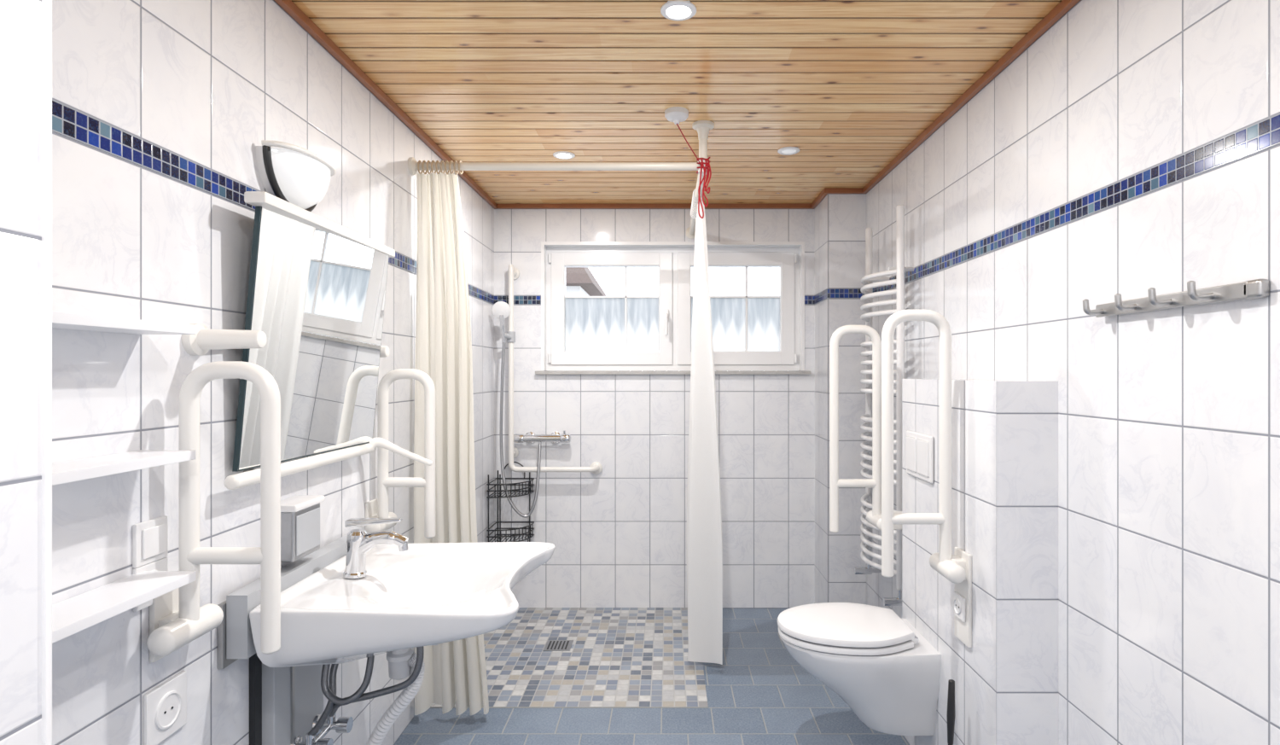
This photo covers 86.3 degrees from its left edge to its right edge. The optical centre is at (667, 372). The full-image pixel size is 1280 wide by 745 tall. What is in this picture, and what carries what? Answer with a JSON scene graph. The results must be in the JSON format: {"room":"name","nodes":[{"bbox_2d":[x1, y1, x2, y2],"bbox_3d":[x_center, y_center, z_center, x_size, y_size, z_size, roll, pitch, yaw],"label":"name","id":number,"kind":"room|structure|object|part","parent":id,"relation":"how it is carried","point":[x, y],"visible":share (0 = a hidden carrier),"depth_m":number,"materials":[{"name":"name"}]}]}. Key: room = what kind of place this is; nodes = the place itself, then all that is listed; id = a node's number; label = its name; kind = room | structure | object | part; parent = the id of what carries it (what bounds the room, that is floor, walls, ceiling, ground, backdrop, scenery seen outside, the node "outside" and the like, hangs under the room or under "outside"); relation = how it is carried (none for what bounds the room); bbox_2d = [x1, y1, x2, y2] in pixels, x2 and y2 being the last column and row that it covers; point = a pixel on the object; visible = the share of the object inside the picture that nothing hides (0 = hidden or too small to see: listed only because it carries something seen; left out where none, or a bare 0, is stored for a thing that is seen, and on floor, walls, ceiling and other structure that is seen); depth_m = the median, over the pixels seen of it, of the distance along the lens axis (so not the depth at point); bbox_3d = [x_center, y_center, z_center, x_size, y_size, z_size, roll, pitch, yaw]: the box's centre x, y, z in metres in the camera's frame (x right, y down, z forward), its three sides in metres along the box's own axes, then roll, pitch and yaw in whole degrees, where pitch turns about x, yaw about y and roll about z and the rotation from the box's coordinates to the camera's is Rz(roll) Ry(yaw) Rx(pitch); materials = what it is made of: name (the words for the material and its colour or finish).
{"room":"accessible bathroom","nodes":[
{"label":"accessible bathroom","id":0,"kind":"room"},
{"bbox_2d":[0,0,41,744],"bbox_3d":[-0.828,0.195,-0.140,0.345,2.330,1.720,0,0,0],"label":"wall","id":1,"kind":"structure","parent":0,"point":[20,20],"depth_m":0.69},
{"bbox_2d":[41,0,52,744],"bbox_3d":[-0.655,0.195,0.719,0.009,2.330,0.008,0,0,0],"label":"trim","id":2,"kind":"structure","parent":1,"relation":"attached to","point":[46,4],"depth_m":0.72,"materials":[{"name":"white plastic"}]},
{"bbox_2d":[52,0,494,744],"bbox_3d":[-1.075,0.145,1.520,0.150,2.430,5.240,0,0,0],"label":"wall","id":3,"kind":"structure","parent":0,"point":[204,83],"depth_m":1.43,"materials":[{"name":"tile"}]},
{"bbox_2d":[132,557,167,611],"bbox_3d":[-0.994,0.407,1.315,0.013,0.082,0.082,0,0,0],"label":"wall socket","id":4,"kind":"object","parent":3,"relation":"attached to","point":[161,564],"depth_m":1.31,"materials":[{"name":"white plastic"}]},
{"bbox_2d":[132,515,167,568],"bbox_3d":[-0.993,0.325,1.315,0.014,0.082,0.082,0,0,0],"label":"light switch","id":5,"kind":"object","parent":3,"relation":"attached to","point":[149,538],"visible":1,"depth_m":1.30,"materials":[{"name":"white plastic"}]},
{"bbox_2d":[143,670,186,744],"bbox_3d":[-0.994,0.670,1.355,0.013,0.110,0.110,0,0,0],"label":"wall socket","id":6,"kind":"object","parent":3,"relation":"attached to","point":[165,706],"visible":1,"depth_m":1.35,"materials":[{"name":"white plastic"}]},
{"bbox_2d":[146,360,280,662],"bbox_3d":[-0.886,0.269,1.360,0.227,0.582,0.163,0,0,0],"label":"grab rail","id":7,"kind":"object","parent":3,"relation":"attached to","point":[177,618],"visible":0.98,"depth_m":1.34,"materials":[{"name":"white metal"}]},
{"bbox_2d":[217,600,323,744],"bbox_3d":[-0.975,0.868,1.828,0.050,0.705,0.625,0,0,0],"label":"frame","id":8,"kind":"object","parent":3,"relation":"attached to","point":[285,702],"depth_m":1.68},
{"bbox_2d":[52,98,494,304],"bbox_3d":[-0.999,-0.418,2.330,0.002,0.051,3.220,0,0,0],"label":"trim","id":9,"kind":"structure","parent":3,"relation":"attached to","point":[69,122],"depth_m":1.32,"materials":[{"name":"tile"}]},
{"bbox_2d":[255,139,336,211],"bbox_3d":[-0.948,-0.488,1.785,0.105,0.147,0.278,0,0,0],"label":"wall lamp","id":10,"kind":"object","parent":3,"relation":"attached to","point":[298,176],"visible":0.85,"depth_m":1.71,"materials":[{"name":"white glass"}]},
{"bbox_2d":[280,494,324,562],"bbox_3d":[-0.961,0.403,1.768,0.078,0.145,0.145,0,0,0],"label":"soap dispenser","id":11,"kind":"object","parent":3,"relation":"attached to","point":[299,514],"visible":0.82,"depth_m":1.73,"materials":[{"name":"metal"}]},
{"bbox_2d":[181,191,432,489],"bbox_3d":[-0.880,-0.051,1.860,0.240,0.707,0.908,0,0,0],"label":"mirror","id":12,"kind":"object","parent":3,"relation":"attached to","point":[317,291],"visible":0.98,"depth_m":1.79,"materials":[{"name":"silver glass"}]},
{"bbox_2d":[273,0,497,209],"bbox_3d":[-0.989,-0.957,2.330,0.022,0.026,3.220,0,0,0],"label":"trim","id":13,"kind":"structure","parent":3,"relation":"attached to","point":[288,6],"depth_m":2.22,"materials":[{"name":"red wood"}]},
{"bbox_2d":[226,535,555,667],"bbox_3d":[-0.663,0.605,1.824,0.644,0.214,0.648,0,0,0],"label":"washbasin","id":14,"kind":"object","parent":3,"relation":"attached to","point":[425,594],"visible":0.98,"depth_m":1.63,"materials":[{"name":"white ceramic"}]},
{"bbox_2d":[290,645,424,744],"bbox_3d":[-0.790,0.828,1.795,0.328,0.320,0.186,0,0,0],"label":"pipe","id":15,"kind":"object","parent":14,"relation":"attached to","point":[327,721],"visible":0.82,"depth_m":1.74,"materials":[{"name":"silver metal"}]},
{"bbox_2d":[343,517,408,578],"bbox_3d":[-0.783,0.466,1.829,0.179,0.155,0.066,0,0,0],"label":"tap","id":16,"kind":"object","parent":14,"relation":"on","point":[359,542],"visible":1,"depth_m":1.81,"materials":[{"name":"silver metal"}]},
{"bbox_2d":[365,644,437,744],"bbox_3d":[-0.804,0.923,1.798,0.399,0.486,0.083,0,0,0],"label":"trap","id":17,"kind":"object","parent":14,"relation":"attached to","point":[401,662],"visible":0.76,"depth_m":1.78,"materials":[{"name":"white plastic"}]},
{"bbox_2d":[365,368,435,538],"bbox_3d":[-0.891,0.274,2.300,0.217,0.572,0.163,0,0,0],"label":"grab rail","id":18,"kind":"object","parent":3,"relation":"attached to","point":[376,508],"visible":0.86,"depth_m":2.29,"materials":[{"name":"white metal"}]},
{"bbox_2d":[393,607,909,744],"bbox_3d":[0.025,1.409,1.520,2.350,0.103,5.240,0,0,0],"label":"floor","id":19,"kind":"structure","parent":0,"point":[759,694],"depth_m":2.91,"materials":[{"name":"blue tile"}]},
{"bbox_2d":[542,640,573,651],"bbox_3d":[-0.540,1.355,3.390,0.130,0.004,0.130,0,0,0],"label":"floor drain","id":20,"kind":"object","parent":19,"relation":"on","point":[551,645],"visible":1,"depth_m":3.38,"materials":[{"name":"metal"}]},
{"bbox_2d":[946,679,955,744],"bbox_3d":[0.825,1.128,1.990,0.100,0.464,0.100,0,0,0],"label":"toilet brush","id":21,"kind":"object","parent":19,"relation":"on","point":[951,713],"visible":1,"depth_m":1.98,"materials":[{"name":"black plastic"}]},
{"bbox_2d":[494,208,814,608],"bbox_3d":[0.025,0.145,4.040,2.050,2.430,0.200,0,0,0],"label":"wall","id":22,"kind":"structure","parent":0,"point":[618,533],"depth_m":3.94,"materials":[{"name":"tile"}]},
{"bbox_2d":[513,430,570,443],"bbox_3d":[-0.711,0.369,3.900,0.328,0.080,0.081,0,0,0],"label":"mixer tap","id":23,"kind":"object","parent":22,"relation":"attached to","point":[530,437],"depth_m":3.87,"materials":[{"name":"silver metal"}]},
{"bbox_2d":[507,264,602,474],"bbox_3d":[-0.647,-0.014,3.897,0.545,1.198,0.086,0,0,0],"label":"grab rail","id":24,"kind":"object","parent":22,"relation":"attached to","point":[596,468],"visible":1,"depth_m":3.86,"materials":[{"name":"white plastic"}]},
{"bbox_2d":[486,461,534,541],"bbox_3d":[-0.873,0.756,3.818,0.222,0.489,0.212,0,0,0],"label":"basket","id":25,"kind":"object","parent":24,"relation":"hanging from","point":[500,537],"depth_m":3.80,"materials":[{"name":"black metal"}]},
{"bbox_2d":[492,301,541,517],"bbox_3d":[-0.843,0.206,3.827,0.254,1.200,0.133,0,0,0],"label":"shower","id":26,"kind":"object","parent":24,"relation":"attached to","point":[501,310],"visible":0.98,"depth_m":3.81,"materials":[{"name":"grey plastic"}]},
{"bbox_3d":[-0.647,-0.014,3.897,0.545,1.198,0.086,0,0,0],"label":"grab rail","id":27,"kind":"part","parent":24,"relation":"part of","materials":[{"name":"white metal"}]},
{"bbox_2d":[494,295,814,304],"bbox_3d":[-0.075,-0.418,3.939,1.845,0.051,0.002,0,0,0],"label":"trim","id":28,"kind":"structure","parent":22,"relation":"attached to","point":[518,299],"depth_m":3.94,"materials":[{"name":"tile"}]},
{"bbox_2d":[497,203,811,209],"bbox_3d":[-0.075,-0.957,3.929,1.805,0.026,0.022,0,0,0],"label":"trim","id":29,"kind":"structure","parent":22,"relation":"attached to","point":[499,206],"depth_m":3.92,"materials":[{"name":"red wood"}]},
{"bbox_2d":[546,247,799,371],"bbox_3d":[0.032,-0.375,4.011,1.492,0.730,0.139,0,0,0],"label":"window","id":30,"kind":"structure","parent":22,"relation":"in","point":[625,333],"depth_m":4.01,"materials":[{"name":"white plastic"}]},
{"bbox_2d":[541,241,804,370],"bbox_3d":[0.032,-0.383,3.973,1.520,0.743,0.074,0,0,0],"label":"trim","id":31,"kind":"structure","parent":22,"relation":"attached to","point":[800,245],"depth_m":3.94,"materials":[{"name":"white plastic"}]},
{"bbox_2d":[535,371,810,374],"bbox_3d":[0.032,0.001,3.960,1.582,0.020,0.100,0,0,0],"label":"window sill","id":32,"kind":"structure","parent":22,"relation":"attached to","point":[536,372],"depth_m":3.91,"materials":[{"name":"stone"}]},
{"bbox_2d":[290,0,1062,203],"bbox_3d":[0.025,-1.020,1.528,2.250,0.100,5.265,0,0,0],"label":"ceiling","id":33,"kind":"structure","parent":0,"point":[849,84],"depth_m":2.25,"materials":[{"name":"brown wood"}]},
{"bbox_2d":[407,120,714,238],"bbox_3d":[-0.409,-0.871,3.283,1.182,0.199,1.315,0,0,0],"label":"curtain rod","id":34,"kind":"object","parent":33,"relation":"hanging from","point":[702,127],"visible":0.78,"depth_m":2.65,"materials":[{"name":"white metal"}]},
{"bbox_2d":[413,160,488,715],"bbox_3d":[-0.844,0.247,2.663,0.296,2.150,0.096,0,0,0],"label":"shower curtain","id":35,"kind":"object","parent":34,"relation":"hanging from","point":[455,671],"depth_m":2.65,"materials":[{"name":"beige fabric"}]},
{"bbox_3d":[-0.409,-0.871,3.283,1.182,0.199,1.315,0,0,0],"label":"rail","id":36,"kind":"part","parent":34,"relation":"part of","materials":[{"name":"white metal"}]},
{"bbox_2d":[686,188,722,664],"bbox_3d":[0.174,0.246,3.250,0.161,2.148,0.420,0,0,0],"label":"shower curtain","id":37,"kind":"object","parent":34,"relation":"hanging from","point":[704,536],"depth_m":3.08,"materials":[{"name":"beige fabric"}]},
{"bbox_2d":[552,151,575,159],"bbox_3d":[-0.460,-0.969,3.040,0.096,0.011,0.096,0,0,0],"label":"recessed light","id":38,"kind":"object","parent":33,"relation":"in","point":[560,154],"depth_m":3.03,"materials":[{"name":"white plastic"}]},
{"bbox_2d":[660,0,696,21],"bbox_3d":[0.030,-0.969,1.826,0.096,0.011,0.096,0,0,0],"label":"recessed light","id":39,"kind":"object","parent":33,"relation":"in","point":[677,10],"depth_m":1.82,"materials":[{"name":"white plastic"}]},
{"bbox_2d":[664,106,711,218],"bbox_3d":[0.088,-0.781,2.590,0.088,0.378,0.240,0,0,45],"label":"switch","id":40,"kind":"object","parent":33,"relation":"hanging from","point":[676,114],"visible":0.99,"depth_m":2.62,"materials":[{"name":"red fabric"}]},
{"bbox_2d":[777,146,799,155],"bbox_3d":[0.530,-0.969,2.980,0.096,0.011,0.096,0,0,0],"label":"recessed light","id":41,"kind":"object","parent":33,"relation":"in","point":[786,150],"depth_m":2.97,"materials":[{"name":"white plastic"}]},
{"bbox_2d":[814,193,866,604],"bbox_3d":[0.950,0.195,3.775,0.201,2.330,0.330,0,0,0],"label":"wall column","id":42,"kind":"structure","parent":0,"point":[840,219],"depth_m":3.61,"materials":[{"name":"tile"}]},
{"bbox_2d":[901,378,1058,744],"bbox_3d":[0.968,0.692,2.202,0.165,1.337,0.736,0,0,0],"label":"half wall","id":43,"kind":"structure","parent":0,"point":[1004,433],"depth_m":1.86,"materials":[{"name":"tile"}]},
{"bbox_2d":[777,602,941,735],"bbox_3d":[0.634,1.032,2.370,0.502,0.360,0.372,0,0,0],"label":"toilet","id":44,"kind":"object","parent":43,"relation":"attached to","point":[874,659],"visible":1,"depth_m":2.24,"materials":[{"name":"white ceramic"}]},
{"bbox_2d":[905,430,933,483],"bbox_3d":[0.875,0.290,2.380,0.019,0.160,0.240,0,0,0],"label":"flush plate","id":45,"kind":"object","parent":43,"relation":"attached to","point":[919,446],"visible":1,"depth_m":2.34,"materials":[{"name":"white plastic"}]},
{"bbox_2d":[881,309,971,647],"bbox_3d":[0.761,0.306,2.030,0.247,0.987,0.163,0,0,0],"label":"grab rail","id":46,"kind":"object","parent":43,"relation":"attached to","point":[957,568],"visible":1,"depth_m":2.02,"materials":[{"name":"white metal"}]},
{"bbox_2d":[953,591,965,622],"bbox_3d":[0.867,0.695,2.030,0.013,0.070,0.070,0,0,0],"label":"wall socket","id":47,"kind":"object","parent":43,"relation":"attached to","point":[959,602],"visible":1,"depth_m":2.02,"materials":[{"name":"white plastic"}]},
{"bbox_2d":[866,0,1279,744],"bbox_3d":[1.125,0.145,1.520,0.150,2.430,5.240,0,0,0],"label":"wall","id":48,"kind":"structure","parent":0,"point":[1169,419],"depth_m":1.53,"materials":[{"name":"tile"}]},
{"bbox_2d":[811,187,862,209],"bbox_3d":[0.927,-0.957,3.764,0.201,0.026,0.352,0,0,0],"label":"trim","id":49,"kind":"structure","parent":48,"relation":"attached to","point":[827,190],"depth_m":3.59,"materials":[{"name":"red wood"}]},
{"bbox_2d":[814,288,864,304],"bbox_3d":[0.948,-0.418,3.773,0.201,0.051,0.330,0,0,0],"label":"trim","id":50,"kind":"structure","parent":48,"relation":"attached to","point":[829,293],"depth_m":3.61,"materials":[{"name":"tile"}]},
{"bbox_2d":[829,325,901,532],"bbox_3d":[0.844,0.236,2.680,0.412,0.847,0.163,0,0,0],"label":"grab rail","id":51,"kind":"object","parent":48,"relation":"attached to","point":[874,516],"visible":0.77,"depth_m":2.67,"materials":[{"name":"white metal"}]},
{"bbox_2d":[853,204,914,605],"bbox_3d":[0.963,0.137,3.067,0.172,1.670,0.479,0,0,0],"label":"towel radiator","id":52,"kind":"object","parent":48,"relation":"attached to","point":[867,535],"visible":0.78,"depth_m":2.94,"materials":[{"name":"white metal"}]},
{"bbox_2d":[861,0,1080,193],"bbox_3d":[1.039,-0.957,1.305,0.022,0.026,4.610,0,0,0],"label":"trim","id":53,"kind":"structure","parent":48,"relation":"attached to","point":[1064,6],"depth_m":2.22,"materials":[{"name":"red wood"}]},
{"bbox_2d":[872,113,1279,292],"bbox_3d":[1.049,-0.418,1.305,0.002,0.051,4.610,0,0,0],"label":"trim","id":54,"kind":"structure","parent":48,"relation":"attached to","point":[1265,134],"depth_m":1.55,"materials":[{"name":"tile"}]},
{"bbox_2d":[1082,279,1269,317],"bbox_3d":[1.017,-0.152,1.413,0.066,0.043,0.455,0,0,0],"label":"hook rail","id":55,"kind":"object","parent":48,"relation":"attached to","point":[1257,288],"visible":1,"depth_m":1.35,"materials":[{"name":"metal"}]},
{"label":"outside","id":56,"kind":"structure","parent":0,"visible":0},
{"bbox_3d":[0.000,1.410,10.070,16.000,0.100,11.860,0,0,0],"label":"ground","id":57,"kind":"structure","parent":56,"visible":0},
{"bbox_2d":[565,267,606,296],"bbox_3d":[-2.925,-0.640,11.000,3.950,4.000,4.600,0,0,0],"label":"neighbouring house","id":58,"kind":"structure","parent":57,"relation":"on","point":[579,281],"depth_m":9.00,"materials":[{"name":"white paint"}]}
]}

